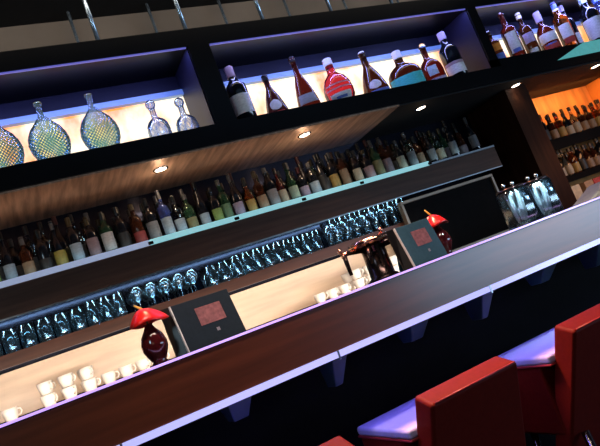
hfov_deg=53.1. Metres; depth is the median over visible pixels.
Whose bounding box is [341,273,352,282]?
cup
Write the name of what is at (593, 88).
wall
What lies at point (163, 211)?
liquor bottle
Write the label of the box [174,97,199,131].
decanter
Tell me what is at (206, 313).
picture
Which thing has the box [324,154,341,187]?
liquor bottle
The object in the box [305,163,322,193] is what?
liquor bottle
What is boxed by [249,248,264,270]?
glass
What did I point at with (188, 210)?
liquor bottle
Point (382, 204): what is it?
glass
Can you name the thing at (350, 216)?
glass
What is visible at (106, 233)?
liquor bottle
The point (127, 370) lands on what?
cup
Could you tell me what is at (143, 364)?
cup
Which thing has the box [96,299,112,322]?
glass
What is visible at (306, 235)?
glass
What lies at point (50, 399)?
cup
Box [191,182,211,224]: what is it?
liquor bottle
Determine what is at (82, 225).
liquor bottle
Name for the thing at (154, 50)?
light
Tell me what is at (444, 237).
bud vase
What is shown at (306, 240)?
glass
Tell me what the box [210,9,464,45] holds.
light
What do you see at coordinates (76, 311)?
tumbler
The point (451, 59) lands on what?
liquor bottle
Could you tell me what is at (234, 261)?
glass
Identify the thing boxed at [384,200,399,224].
glass
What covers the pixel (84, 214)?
liquor bottle
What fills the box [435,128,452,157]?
liquor bottle
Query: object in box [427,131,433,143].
liquor bottle
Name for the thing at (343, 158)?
liquor bottle
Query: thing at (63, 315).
tumbler
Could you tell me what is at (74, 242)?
liquor bottle
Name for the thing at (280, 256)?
glass
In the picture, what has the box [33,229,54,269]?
liquor bottle
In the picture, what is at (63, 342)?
glass shelf
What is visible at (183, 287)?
wine glass
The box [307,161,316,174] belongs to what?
liquor bottle
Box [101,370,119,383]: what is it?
cup
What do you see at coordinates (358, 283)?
cup
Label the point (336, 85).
liquor bottle
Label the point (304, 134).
recessed light
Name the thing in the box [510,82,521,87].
recessed light
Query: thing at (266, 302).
wall
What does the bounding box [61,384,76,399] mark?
cup
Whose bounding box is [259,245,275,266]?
glass
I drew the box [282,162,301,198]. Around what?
liquor bottle
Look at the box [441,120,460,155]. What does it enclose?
liquor bottle
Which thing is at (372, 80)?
liquor bottle
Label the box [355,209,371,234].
glass
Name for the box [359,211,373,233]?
glass
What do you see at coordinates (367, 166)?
liquor bottle
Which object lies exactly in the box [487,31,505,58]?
liquor bottle
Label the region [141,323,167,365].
bud vase
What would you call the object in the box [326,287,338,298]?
cup
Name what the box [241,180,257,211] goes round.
liquor bottle
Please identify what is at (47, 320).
tumbler
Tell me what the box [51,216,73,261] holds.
liquor bottle
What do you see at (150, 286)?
wine glass
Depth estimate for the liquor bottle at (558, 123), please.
4.72 m
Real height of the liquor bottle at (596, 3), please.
0.417 m
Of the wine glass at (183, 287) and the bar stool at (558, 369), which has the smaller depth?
the bar stool at (558, 369)
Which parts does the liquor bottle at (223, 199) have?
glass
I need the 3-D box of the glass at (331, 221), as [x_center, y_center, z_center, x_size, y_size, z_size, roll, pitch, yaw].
[0.243,0.058,3.770,0.066,0.165,0.065,-20,-8,-5]
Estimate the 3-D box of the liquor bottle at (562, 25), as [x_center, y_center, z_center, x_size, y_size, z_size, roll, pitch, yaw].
[2.075,-1.559,4.744,0.116,0.407,0.118,-23,-8,17]
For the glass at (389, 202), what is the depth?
3.95 m
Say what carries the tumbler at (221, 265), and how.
on the glass shelf at (63, 342)
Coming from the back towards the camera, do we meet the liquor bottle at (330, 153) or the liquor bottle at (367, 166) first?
the liquor bottle at (330, 153)
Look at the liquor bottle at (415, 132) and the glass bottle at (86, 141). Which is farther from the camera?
the liquor bottle at (415, 132)
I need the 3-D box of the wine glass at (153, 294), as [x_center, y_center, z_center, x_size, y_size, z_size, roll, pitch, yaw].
[-0.771,0.375,3.137,0.071,0.122,0.072,-25,-9,26]
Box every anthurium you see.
[130,305,168,329]
[424,210,447,227]
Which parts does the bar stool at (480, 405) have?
seat, seat, backrest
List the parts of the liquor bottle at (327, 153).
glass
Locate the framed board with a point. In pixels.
(472, 211)
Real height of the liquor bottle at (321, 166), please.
0.304 m
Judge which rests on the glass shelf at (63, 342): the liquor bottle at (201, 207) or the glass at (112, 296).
the glass at (112, 296)
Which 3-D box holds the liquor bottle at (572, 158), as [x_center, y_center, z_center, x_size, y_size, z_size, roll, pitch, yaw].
[2.139,-0.485,4.701,0.066,0.220,0.069,-23,-8,14]
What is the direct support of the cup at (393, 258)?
on the cup
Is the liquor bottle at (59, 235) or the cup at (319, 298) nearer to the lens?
the liquor bottle at (59, 235)
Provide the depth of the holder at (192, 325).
1.83 m
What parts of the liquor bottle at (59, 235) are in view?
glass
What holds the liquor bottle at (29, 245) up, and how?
on the shelf at (21, 295)
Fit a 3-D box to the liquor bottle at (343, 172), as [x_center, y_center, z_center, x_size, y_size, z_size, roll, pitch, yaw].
[0.274,-0.335,3.840,0.060,0.263,0.061,-21,-8,-1]
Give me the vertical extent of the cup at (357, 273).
0.054 m
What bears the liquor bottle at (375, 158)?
on the shelf at (21, 295)
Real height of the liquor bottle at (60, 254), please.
0.270 m
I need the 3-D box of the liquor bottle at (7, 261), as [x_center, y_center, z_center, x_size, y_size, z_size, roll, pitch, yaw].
[-1.435,0.175,2.935,0.058,0.279,0.059,-17,-9,-26]
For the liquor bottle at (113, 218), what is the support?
on the shelf at (21, 295)
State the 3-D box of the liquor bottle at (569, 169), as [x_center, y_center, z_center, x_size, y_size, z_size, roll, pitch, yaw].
[2.064,-0.468,4.664,0.066,0.231,0.069,-23,-8,16]
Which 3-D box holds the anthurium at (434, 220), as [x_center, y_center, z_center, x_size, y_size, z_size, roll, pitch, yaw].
[0.534,-0.018,2.383,0.115,0.090,0.110,-15,-10,-38]
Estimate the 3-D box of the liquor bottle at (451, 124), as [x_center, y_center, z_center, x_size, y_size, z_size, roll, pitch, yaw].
[1.165,-0.603,4.394,0.060,0.280,0.063,-22,-8,8]
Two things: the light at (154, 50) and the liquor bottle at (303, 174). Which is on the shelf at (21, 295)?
the liquor bottle at (303, 174)
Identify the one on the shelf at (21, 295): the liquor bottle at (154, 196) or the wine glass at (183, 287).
the liquor bottle at (154, 196)
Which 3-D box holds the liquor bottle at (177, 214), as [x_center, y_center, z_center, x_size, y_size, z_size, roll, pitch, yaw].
[-0.672,-0.039,3.308,0.061,0.238,0.062,-19,-8,-14]
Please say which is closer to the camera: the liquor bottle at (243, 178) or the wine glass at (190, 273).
the wine glass at (190, 273)
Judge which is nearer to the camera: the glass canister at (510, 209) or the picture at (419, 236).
the picture at (419, 236)
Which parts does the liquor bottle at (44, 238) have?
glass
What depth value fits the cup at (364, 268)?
3.43 m
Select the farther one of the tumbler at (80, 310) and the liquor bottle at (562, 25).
the liquor bottle at (562, 25)
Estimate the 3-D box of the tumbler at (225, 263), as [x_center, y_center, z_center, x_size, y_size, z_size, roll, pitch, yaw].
[-0.419,0.273,3.319,0.074,0.112,0.073,-16,-9,-31]
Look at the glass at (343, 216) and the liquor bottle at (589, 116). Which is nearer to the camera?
the glass at (343, 216)
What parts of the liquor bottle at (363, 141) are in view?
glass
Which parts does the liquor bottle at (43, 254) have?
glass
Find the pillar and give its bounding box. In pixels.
[467,85,576,222]
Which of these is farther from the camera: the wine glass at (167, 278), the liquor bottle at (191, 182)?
the liquor bottle at (191, 182)
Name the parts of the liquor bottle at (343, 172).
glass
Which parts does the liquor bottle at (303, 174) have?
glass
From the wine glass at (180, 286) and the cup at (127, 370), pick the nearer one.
the cup at (127, 370)
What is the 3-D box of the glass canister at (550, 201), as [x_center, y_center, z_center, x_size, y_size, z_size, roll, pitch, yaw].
[1.014,-0.116,2.537,0.124,0.188,0.124,-20,-8,-7]
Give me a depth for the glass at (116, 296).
3.12 m
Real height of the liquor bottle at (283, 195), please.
0.253 m
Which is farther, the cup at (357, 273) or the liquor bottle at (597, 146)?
the liquor bottle at (597, 146)
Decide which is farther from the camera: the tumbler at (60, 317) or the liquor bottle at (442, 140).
the liquor bottle at (442, 140)
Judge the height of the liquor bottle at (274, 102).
0.271 m
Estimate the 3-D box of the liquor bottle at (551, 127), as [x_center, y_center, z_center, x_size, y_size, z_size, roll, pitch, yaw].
[1.974,-0.742,4.709,0.066,0.214,0.069,-23,-8,14]
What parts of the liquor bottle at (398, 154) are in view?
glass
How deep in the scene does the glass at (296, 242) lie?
3.62 m
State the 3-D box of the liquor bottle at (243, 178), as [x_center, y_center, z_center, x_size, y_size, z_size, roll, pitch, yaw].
[-0.304,-0.149,3.627,0.060,0.268,0.063,-20,-8,-8]
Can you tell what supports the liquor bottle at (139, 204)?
on the shelf at (21, 295)
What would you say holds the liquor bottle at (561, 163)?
on the shelf at (580, 175)
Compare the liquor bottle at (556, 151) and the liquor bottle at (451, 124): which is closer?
the liquor bottle at (451, 124)
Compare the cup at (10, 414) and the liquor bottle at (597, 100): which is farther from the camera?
the liquor bottle at (597, 100)
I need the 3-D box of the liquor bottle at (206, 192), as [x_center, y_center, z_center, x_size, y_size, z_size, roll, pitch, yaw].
[-0.517,-0.068,3.630,0.060,0.268,0.063,-19,-8,-11]
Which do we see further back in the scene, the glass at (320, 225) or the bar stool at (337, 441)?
the glass at (320, 225)
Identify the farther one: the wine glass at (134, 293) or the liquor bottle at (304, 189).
the liquor bottle at (304, 189)
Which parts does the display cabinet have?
hanging rod, panel, hanging rod, rail, glow panel, hanging rod, hanging rod, bronze panel, hanging rod, hanging rod, hanging rod, hanging rod, panel, rail, glow panel, underside panel, panel, rail, glow panel, teal glass panel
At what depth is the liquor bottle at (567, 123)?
4.76 m
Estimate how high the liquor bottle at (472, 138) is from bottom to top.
0.268 m
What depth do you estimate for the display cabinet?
3.52 m
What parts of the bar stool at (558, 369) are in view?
seat, leg, seat, backrest, leg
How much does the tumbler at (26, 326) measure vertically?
0.112 m
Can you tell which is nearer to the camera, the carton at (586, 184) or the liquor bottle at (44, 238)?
the liquor bottle at (44, 238)
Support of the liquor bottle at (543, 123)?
on the shelf at (569, 140)
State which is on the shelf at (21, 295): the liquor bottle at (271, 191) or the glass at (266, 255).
the liquor bottle at (271, 191)
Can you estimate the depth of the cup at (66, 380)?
2.69 m
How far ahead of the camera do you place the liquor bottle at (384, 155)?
3.97 m
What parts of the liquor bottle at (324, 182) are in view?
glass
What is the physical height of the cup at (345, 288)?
0.054 m
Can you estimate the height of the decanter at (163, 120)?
0.252 m
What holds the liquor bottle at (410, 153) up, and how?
on the shelf at (21, 295)
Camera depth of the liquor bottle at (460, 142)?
4.24 m
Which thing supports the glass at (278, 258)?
on the glass shelf at (63, 342)
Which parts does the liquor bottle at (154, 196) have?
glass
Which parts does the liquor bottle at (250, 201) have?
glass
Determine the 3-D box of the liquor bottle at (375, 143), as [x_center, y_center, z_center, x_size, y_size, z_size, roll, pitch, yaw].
[0.565,-0.420,4.082,0.060,0.280,0.063,-21,-8,2]
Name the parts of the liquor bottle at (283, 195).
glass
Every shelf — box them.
[0,145,502,321]
[0,222,404,370]
[551,126,599,149]
[567,165,599,182]
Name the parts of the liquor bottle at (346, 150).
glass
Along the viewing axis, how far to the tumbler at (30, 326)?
2.84 m
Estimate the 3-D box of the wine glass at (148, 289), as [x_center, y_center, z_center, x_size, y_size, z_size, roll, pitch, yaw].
[-0.838,0.423,3.292,0.072,0.122,0.071,-25,-9,27]
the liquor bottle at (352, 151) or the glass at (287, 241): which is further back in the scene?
the liquor bottle at (352, 151)
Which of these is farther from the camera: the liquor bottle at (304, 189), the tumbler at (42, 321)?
the liquor bottle at (304, 189)
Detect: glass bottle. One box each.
[0,126,24,167]
[28,102,70,159]
[80,93,120,149]
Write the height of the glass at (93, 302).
0.125 m
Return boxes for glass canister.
[496,181,539,229]
[524,173,563,218]
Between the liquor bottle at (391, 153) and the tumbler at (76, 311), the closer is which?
the tumbler at (76, 311)
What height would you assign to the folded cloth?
0.068 m
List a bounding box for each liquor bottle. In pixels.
[0,232,18,279]
[0,252,5,280]
[7,239,24,275]
[18,237,36,274]
[22,225,40,270]
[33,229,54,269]
[37,222,56,265]
[48,221,68,265]
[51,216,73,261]
[64,217,85,260]
[67,214,89,257]
[80,221,89,255]
[82,217,102,255]
[83,213,103,252]
[95,219,105,251]
[97,212,117,251]
[111,217,119,247]
[112,207,132,247]
[116,207,133,243]
[126,209,135,243]
[128,204,147,242]
[139,204,148,239]
[141,198,162,238]
[141,203,149,239]
[153,195,164,235]
[154,190,175,234]
[168,198,177,231]
[169,195,187,231]
[178,189,190,228]
[181,194,199,227]
[190,182,201,224]
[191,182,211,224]
[205,191,213,221]
[207,187,224,220]
[214,180,234,217]
[220,183,235,214]
[224,66,256,118]
[225,173,245,214]
[228,173,247,211]
[241,177,258,208]
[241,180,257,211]
[250,171,269,207]
[261,74,287,112]
[261,167,280,204]
[272,168,289,201]
[276,171,291,199]
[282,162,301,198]
[286,163,300,193]
[288,56,319,106]
[294,156,311,193]
[295,167,310,196]
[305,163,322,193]
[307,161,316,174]
[312,154,330,190]
[315,153,332,187]
[322,57,354,100]
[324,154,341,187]
[325,152,342,184]
[329,152,336,165]
[334,151,351,184]
[338,152,353,181]
[340,153,353,180]
[345,149,355,181]
[348,151,364,180]
[351,150,357,161]
[354,143,365,178]
[358,51,389,93]
[360,150,376,177]
[362,140,369,158]
[367,140,385,174]
[374,142,379,151]
[375,137,394,172]
[383,140,399,169]
[388,50,425,87]
[392,140,407,168]
[399,140,409,165]
[401,132,419,165]
[410,137,426,162]
[414,131,420,145]
[417,131,429,161]
[418,43,446,80]
[422,132,438,161]
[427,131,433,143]
[430,132,446,159]
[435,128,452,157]
[437,31,467,75]
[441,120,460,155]
[450,123,462,140]
[453,127,468,153]
[462,117,480,150]
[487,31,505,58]
[497,12,525,56]
[514,12,541,52]
[532,11,561,49]
[542,122,552,140]
[544,116,560,139]
[549,2,578,45]
[552,112,567,136]
[555,150,561,161]
[557,5,583,42]
[558,149,574,175]
[560,113,575,134]
[560,162,567,176]
[566,107,582,132]
[566,148,581,173]
[572,144,589,170]
[575,107,590,130]
[577,0,599,40]
[580,145,596,168]
[582,105,597,127]
[587,143,599,165]
[589,102,599,125]
[591,0,599,13]
[593,138,599,154]
[595,99,599,111]
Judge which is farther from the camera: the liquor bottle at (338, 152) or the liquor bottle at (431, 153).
the liquor bottle at (431, 153)
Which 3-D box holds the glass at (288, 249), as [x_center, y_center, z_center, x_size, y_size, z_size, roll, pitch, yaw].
[-0.043,0.164,3.599,0.062,0.125,0.061,-18,-8,-20]
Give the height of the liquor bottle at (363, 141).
0.316 m
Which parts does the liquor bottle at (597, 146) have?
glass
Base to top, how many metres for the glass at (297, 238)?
0.125 m
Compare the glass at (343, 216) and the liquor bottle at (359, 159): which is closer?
the glass at (343, 216)
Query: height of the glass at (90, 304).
0.125 m
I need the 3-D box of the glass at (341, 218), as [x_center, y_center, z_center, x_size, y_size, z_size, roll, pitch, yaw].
[0.306,0.039,3.803,0.065,0.165,0.066,-20,-8,-3]
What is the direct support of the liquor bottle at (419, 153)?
on the shelf at (21, 295)
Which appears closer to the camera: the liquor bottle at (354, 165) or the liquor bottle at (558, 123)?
the liquor bottle at (354, 165)
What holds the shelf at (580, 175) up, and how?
attached to the wall at (13, 233)
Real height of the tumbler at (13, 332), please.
0.112 m
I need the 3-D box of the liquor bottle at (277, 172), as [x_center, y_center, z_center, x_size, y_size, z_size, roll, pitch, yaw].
[-0.100,-0.205,3.732,0.060,0.256,0.063,-20,-8,-6]
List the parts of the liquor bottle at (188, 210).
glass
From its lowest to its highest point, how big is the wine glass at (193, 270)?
0.122 m
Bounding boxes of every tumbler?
[0,328,20,353]
[6,330,20,352]
[17,322,37,348]
[23,326,34,347]
[34,317,54,342]
[34,321,51,342]
[51,312,71,336]
[51,316,68,337]
[67,307,87,331]
[67,310,84,331]
[198,268,215,287]
[202,265,219,286]
[211,264,227,283]
[215,261,232,281]
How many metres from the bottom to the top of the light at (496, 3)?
0.006 m
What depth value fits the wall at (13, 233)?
3.82 m
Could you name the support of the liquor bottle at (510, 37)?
on the display cabinet
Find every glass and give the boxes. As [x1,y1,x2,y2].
[82,303,99,326]
[83,300,101,325]
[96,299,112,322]
[97,296,114,321]
[109,295,124,317]
[110,292,127,316]
[125,292,137,311]
[127,289,140,305]
[129,286,142,305]
[139,288,151,305]
[142,285,154,304]
[143,282,157,304]
[153,283,164,300]
[155,280,167,300]
[157,277,170,300]
[165,279,177,297]
[168,276,180,295]
[171,273,184,295]
[178,275,190,292]
[181,272,193,290]
[184,269,197,289]
[223,263,234,279]
[225,258,239,278]
[228,255,244,277]
[236,254,249,274]
[239,251,254,273]
[245,251,260,271]
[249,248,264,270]
[255,248,269,268]
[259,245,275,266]
[265,245,280,265]
[269,242,285,263]
[275,242,290,261]
[280,239,294,260]
[285,240,299,258]
[289,236,304,256]
[294,236,308,255]
[299,233,314,253]
[304,235,317,252]
[309,230,323,250]
[319,222,335,246]
[325,218,342,243]
[329,220,345,242]
[336,215,352,240]
[339,217,354,239]
[346,212,362,237]
[349,214,364,236]
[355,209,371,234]
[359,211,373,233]
[365,206,380,230]
[368,208,382,230]
[374,203,390,227]
[377,205,391,227]
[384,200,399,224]
[387,202,400,224]
[393,197,403,221]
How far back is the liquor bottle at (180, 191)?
3.46 m
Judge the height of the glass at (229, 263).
0.125 m
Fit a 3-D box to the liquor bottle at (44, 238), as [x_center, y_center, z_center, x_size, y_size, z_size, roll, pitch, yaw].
[-1.309,0.138,3.109,0.060,0.304,0.063,-17,-8,-23]
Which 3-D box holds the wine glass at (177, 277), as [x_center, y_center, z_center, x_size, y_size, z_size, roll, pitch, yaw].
[-0.673,0.359,3.280,0.072,0.122,0.071,-25,-9,27]
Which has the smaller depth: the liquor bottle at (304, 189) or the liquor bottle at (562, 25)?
the liquor bottle at (304, 189)
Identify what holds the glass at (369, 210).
on the glass shelf at (63, 342)
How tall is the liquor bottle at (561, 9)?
0.407 m
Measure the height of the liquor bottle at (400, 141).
0.280 m
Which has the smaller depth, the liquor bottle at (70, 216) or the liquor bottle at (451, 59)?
the liquor bottle at (70, 216)
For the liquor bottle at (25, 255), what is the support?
on the shelf at (21, 295)
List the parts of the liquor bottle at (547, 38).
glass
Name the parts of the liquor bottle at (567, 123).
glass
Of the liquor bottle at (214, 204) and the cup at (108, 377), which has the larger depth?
the liquor bottle at (214, 204)
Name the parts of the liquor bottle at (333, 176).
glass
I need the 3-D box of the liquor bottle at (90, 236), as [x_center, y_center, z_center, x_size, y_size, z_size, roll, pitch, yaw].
[-1.077,0.083,3.103,0.062,0.241,0.063,-18,-8,-20]
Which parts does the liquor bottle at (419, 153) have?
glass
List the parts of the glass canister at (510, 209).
lid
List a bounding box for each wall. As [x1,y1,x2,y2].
[0,0,599,424]
[0,197,527,422]
[586,4,599,108]
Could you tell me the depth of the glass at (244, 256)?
3.44 m
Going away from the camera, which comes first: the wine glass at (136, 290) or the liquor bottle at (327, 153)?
the wine glass at (136, 290)
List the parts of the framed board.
frame rail, frame rail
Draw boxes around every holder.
[159,289,245,357]
[385,218,447,271]
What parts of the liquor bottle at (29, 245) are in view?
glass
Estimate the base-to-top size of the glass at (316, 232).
0.125 m
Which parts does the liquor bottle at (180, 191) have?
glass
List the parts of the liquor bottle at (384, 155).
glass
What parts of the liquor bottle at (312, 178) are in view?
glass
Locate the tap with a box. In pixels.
[337,227,398,283]
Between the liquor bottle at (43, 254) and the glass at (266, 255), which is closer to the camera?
the liquor bottle at (43, 254)
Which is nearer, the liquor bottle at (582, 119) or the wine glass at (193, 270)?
the wine glass at (193, 270)
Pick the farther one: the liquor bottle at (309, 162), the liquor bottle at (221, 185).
the liquor bottle at (309, 162)
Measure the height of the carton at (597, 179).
0.150 m
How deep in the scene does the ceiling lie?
3.65 m
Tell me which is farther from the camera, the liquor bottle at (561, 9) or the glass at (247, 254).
the liquor bottle at (561, 9)
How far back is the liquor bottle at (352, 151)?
4.12 m
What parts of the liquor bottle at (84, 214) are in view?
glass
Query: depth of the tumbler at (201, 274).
3.35 m
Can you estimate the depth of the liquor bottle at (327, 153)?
3.90 m
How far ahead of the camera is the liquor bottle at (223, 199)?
3.43 m
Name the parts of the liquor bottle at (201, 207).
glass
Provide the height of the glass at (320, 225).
0.165 m
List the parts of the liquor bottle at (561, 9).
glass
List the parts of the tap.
spout, arm, spout, spout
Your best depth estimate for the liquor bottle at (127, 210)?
3.40 m
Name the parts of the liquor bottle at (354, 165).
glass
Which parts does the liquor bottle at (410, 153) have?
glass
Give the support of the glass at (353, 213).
on the glass shelf at (63, 342)
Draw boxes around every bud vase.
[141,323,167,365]
[433,225,452,253]
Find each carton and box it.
[571,184,586,203]
[579,179,594,198]
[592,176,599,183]
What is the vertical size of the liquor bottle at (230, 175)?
0.316 m
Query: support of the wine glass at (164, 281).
on the glass shelf at (63, 342)
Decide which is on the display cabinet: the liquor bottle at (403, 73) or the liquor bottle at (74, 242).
the liquor bottle at (403, 73)
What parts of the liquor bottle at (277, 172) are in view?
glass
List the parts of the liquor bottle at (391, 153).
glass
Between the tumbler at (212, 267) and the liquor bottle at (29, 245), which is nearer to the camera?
the liquor bottle at (29, 245)
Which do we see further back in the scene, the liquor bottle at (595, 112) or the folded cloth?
the liquor bottle at (595, 112)
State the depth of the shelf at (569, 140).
4.67 m
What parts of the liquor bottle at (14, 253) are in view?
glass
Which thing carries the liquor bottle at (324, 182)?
on the shelf at (21, 295)
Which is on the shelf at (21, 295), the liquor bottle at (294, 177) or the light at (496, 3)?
the liquor bottle at (294, 177)
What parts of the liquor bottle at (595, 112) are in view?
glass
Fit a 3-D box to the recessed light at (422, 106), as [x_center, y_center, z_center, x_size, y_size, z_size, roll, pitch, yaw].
[0.811,-0.771,4.024,0.086,0.006,0.086,-17,-9,-26]
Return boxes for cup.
[1,406,22,421]
[36,380,52,395]
[40,392,57,407]
[57,372,75,387]
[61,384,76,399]
[78,365,92,379]
[81,377,100,391]
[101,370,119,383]
[118,364,135,377]
[135,358,150,370]
[313,292,327,303]
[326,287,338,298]
[338,283,350,293]
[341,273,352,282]
[349,281,355,290]
[351,268,363,279]
[353,277,367,288]
[362,266,368,274]
[389,255,397,265]
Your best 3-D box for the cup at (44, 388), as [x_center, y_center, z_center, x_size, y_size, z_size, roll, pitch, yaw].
[-1.130,0.735,2.666,0.066,0.054,0.072,-17,-8,-24]
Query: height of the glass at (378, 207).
0.165 m
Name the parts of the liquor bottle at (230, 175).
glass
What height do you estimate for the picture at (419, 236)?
0.060 m
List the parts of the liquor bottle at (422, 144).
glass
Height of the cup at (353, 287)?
0.054 m
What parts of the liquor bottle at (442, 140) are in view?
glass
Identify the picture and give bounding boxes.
[194,301,225,325]
[410,227,431,245]
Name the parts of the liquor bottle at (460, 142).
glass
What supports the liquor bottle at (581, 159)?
on the shelf at (580, 175)
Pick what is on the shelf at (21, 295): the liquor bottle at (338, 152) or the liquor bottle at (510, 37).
the liquor bottle at (338, 152)
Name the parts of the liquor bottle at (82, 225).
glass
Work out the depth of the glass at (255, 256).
3.47 m
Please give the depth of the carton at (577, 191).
4.53 m
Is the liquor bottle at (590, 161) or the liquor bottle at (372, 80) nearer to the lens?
the liquor bottle at (372, 80)
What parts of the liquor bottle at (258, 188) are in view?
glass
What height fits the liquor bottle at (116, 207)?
0.280 m
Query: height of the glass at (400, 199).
0.165 m
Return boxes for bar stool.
[319,436,353,445]
[357,356,525,445]
[498,304,599,445]
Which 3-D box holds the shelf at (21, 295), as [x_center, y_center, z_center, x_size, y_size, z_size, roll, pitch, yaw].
[-0.566,0.144,3.435,4.420,0.179,0.410,-17,-9,-26]
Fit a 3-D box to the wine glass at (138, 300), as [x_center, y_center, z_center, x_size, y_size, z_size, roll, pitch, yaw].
[-0.837,0.395,3.103,0.071,0.122,0.072,-12,-11,-47]
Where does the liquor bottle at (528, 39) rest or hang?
on the display cabinet
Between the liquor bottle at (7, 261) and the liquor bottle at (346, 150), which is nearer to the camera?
the liquor bottle at (7, 261)
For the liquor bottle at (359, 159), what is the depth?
4.00 m
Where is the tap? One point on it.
(378, 263)
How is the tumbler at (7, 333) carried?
on the glass shelf at (63, 342)
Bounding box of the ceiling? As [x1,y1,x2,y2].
[0,0,252,27]
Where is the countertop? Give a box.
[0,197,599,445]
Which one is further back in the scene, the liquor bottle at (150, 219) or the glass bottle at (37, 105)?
the liquor bottle at (150, 219)
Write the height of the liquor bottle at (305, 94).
0.358 m
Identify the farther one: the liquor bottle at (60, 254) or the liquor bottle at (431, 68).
the liquor bottle at (431, 68)
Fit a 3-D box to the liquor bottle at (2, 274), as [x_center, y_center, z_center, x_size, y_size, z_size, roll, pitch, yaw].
[-1.514,0.201,3.002,0.060,0.304,0.063,-17,-9,-27]
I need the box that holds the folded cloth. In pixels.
[572,182,599,206]
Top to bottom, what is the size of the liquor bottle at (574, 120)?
0.236 m
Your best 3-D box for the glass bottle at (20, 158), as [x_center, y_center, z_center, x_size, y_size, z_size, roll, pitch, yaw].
[-1.472,-0.388,2.936,0.204,0.355,0.125,-17,-9,-26]
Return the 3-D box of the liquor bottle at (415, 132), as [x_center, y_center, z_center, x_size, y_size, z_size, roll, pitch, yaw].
[0.901,-0.525,4.376,0.060,0.316,0.063,-22,-8,5]
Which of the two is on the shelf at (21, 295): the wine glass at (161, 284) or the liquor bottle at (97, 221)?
the liquor bottle at (97, 221)
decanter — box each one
[145,100,171,136]
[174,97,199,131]
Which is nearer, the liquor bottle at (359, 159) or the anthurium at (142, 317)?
the anthurium at (142, 317)
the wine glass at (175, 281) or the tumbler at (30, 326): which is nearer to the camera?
the tumbler at (30, 326)
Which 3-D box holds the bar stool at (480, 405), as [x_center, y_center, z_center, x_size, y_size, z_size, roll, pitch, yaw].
[0.557,0.876,1.861,0.408,0.827,0.456,-17,-9,-26]
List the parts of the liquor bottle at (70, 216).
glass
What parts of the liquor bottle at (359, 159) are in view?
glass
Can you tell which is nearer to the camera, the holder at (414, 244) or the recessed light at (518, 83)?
the holder at (414, 244)
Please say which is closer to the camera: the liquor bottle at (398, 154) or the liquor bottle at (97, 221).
the liquor bottle at (97, 221)
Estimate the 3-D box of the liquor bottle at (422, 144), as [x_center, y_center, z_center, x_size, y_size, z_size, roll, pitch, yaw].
[0.894,-0.520,4.253,0.060,0.280,0.063,-22,-8,6]
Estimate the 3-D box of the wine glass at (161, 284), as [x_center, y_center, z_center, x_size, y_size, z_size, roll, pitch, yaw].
[-0.773,0.403,3.326,0.072,0.122,0.071,-25,-9,28]
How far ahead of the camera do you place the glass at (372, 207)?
3.78 m
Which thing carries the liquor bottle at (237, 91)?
on the display cabinet
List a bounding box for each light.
[0,47,185,74]
[153,166,167,172]
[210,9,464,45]
[298,131,310,137]
[415,105,426,110]
[475,0,533,7]
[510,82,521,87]
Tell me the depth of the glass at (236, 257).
3.34 m
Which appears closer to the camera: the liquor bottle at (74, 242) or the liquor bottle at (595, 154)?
the liquor bottle at (74, 242)
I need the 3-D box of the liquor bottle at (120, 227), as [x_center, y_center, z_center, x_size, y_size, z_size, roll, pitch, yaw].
[-0.950,0.037,3.190,0.066,0.260,0.067,-18,-8,-18]
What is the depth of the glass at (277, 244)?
3.46 m
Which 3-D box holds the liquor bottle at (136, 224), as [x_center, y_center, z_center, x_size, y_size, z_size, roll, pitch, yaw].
[-0.875,0.018,3.226,0.066,0.252,0.067,-18,-8,-17]
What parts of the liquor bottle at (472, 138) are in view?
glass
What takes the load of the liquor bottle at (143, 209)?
on the shelf at (21, 295)
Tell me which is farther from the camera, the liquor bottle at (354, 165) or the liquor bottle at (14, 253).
the liquor bottle at (354, 165)
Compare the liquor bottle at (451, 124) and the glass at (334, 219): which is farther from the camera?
the liquor bottle at (451, 124)
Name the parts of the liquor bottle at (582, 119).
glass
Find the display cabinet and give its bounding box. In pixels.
[0,0,599,229]
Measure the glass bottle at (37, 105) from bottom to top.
0.355 m
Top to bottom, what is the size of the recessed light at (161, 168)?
0.006 m
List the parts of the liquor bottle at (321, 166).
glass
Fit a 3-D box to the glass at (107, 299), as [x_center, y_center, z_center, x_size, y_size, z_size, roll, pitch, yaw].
[-0.977,0.436,3.030,0.061,0.125,0.062,-17,-9,-26]
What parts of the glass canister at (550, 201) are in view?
lid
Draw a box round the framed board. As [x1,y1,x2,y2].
[397,174,510,252]
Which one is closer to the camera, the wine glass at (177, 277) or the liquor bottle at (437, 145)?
the wine glass at (177, 277)
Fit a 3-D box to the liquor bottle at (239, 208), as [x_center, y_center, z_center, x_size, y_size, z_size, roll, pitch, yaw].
[-0.377,-0.153,3.480,0.064,0.287,0.065,-20,-8,-9]
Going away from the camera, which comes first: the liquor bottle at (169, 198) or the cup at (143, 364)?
the cup at (143, 364)
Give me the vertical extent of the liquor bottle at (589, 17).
0.417 m
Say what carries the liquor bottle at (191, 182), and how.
on the shelf at (21, 295)
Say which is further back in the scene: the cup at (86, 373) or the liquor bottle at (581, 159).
the liquor bottle at (581, 159)
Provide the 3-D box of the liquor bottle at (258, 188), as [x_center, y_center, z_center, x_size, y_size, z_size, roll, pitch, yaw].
[-0.238,-0.183,3.533,0.062,0.260,0.064,-20,-8,-7]

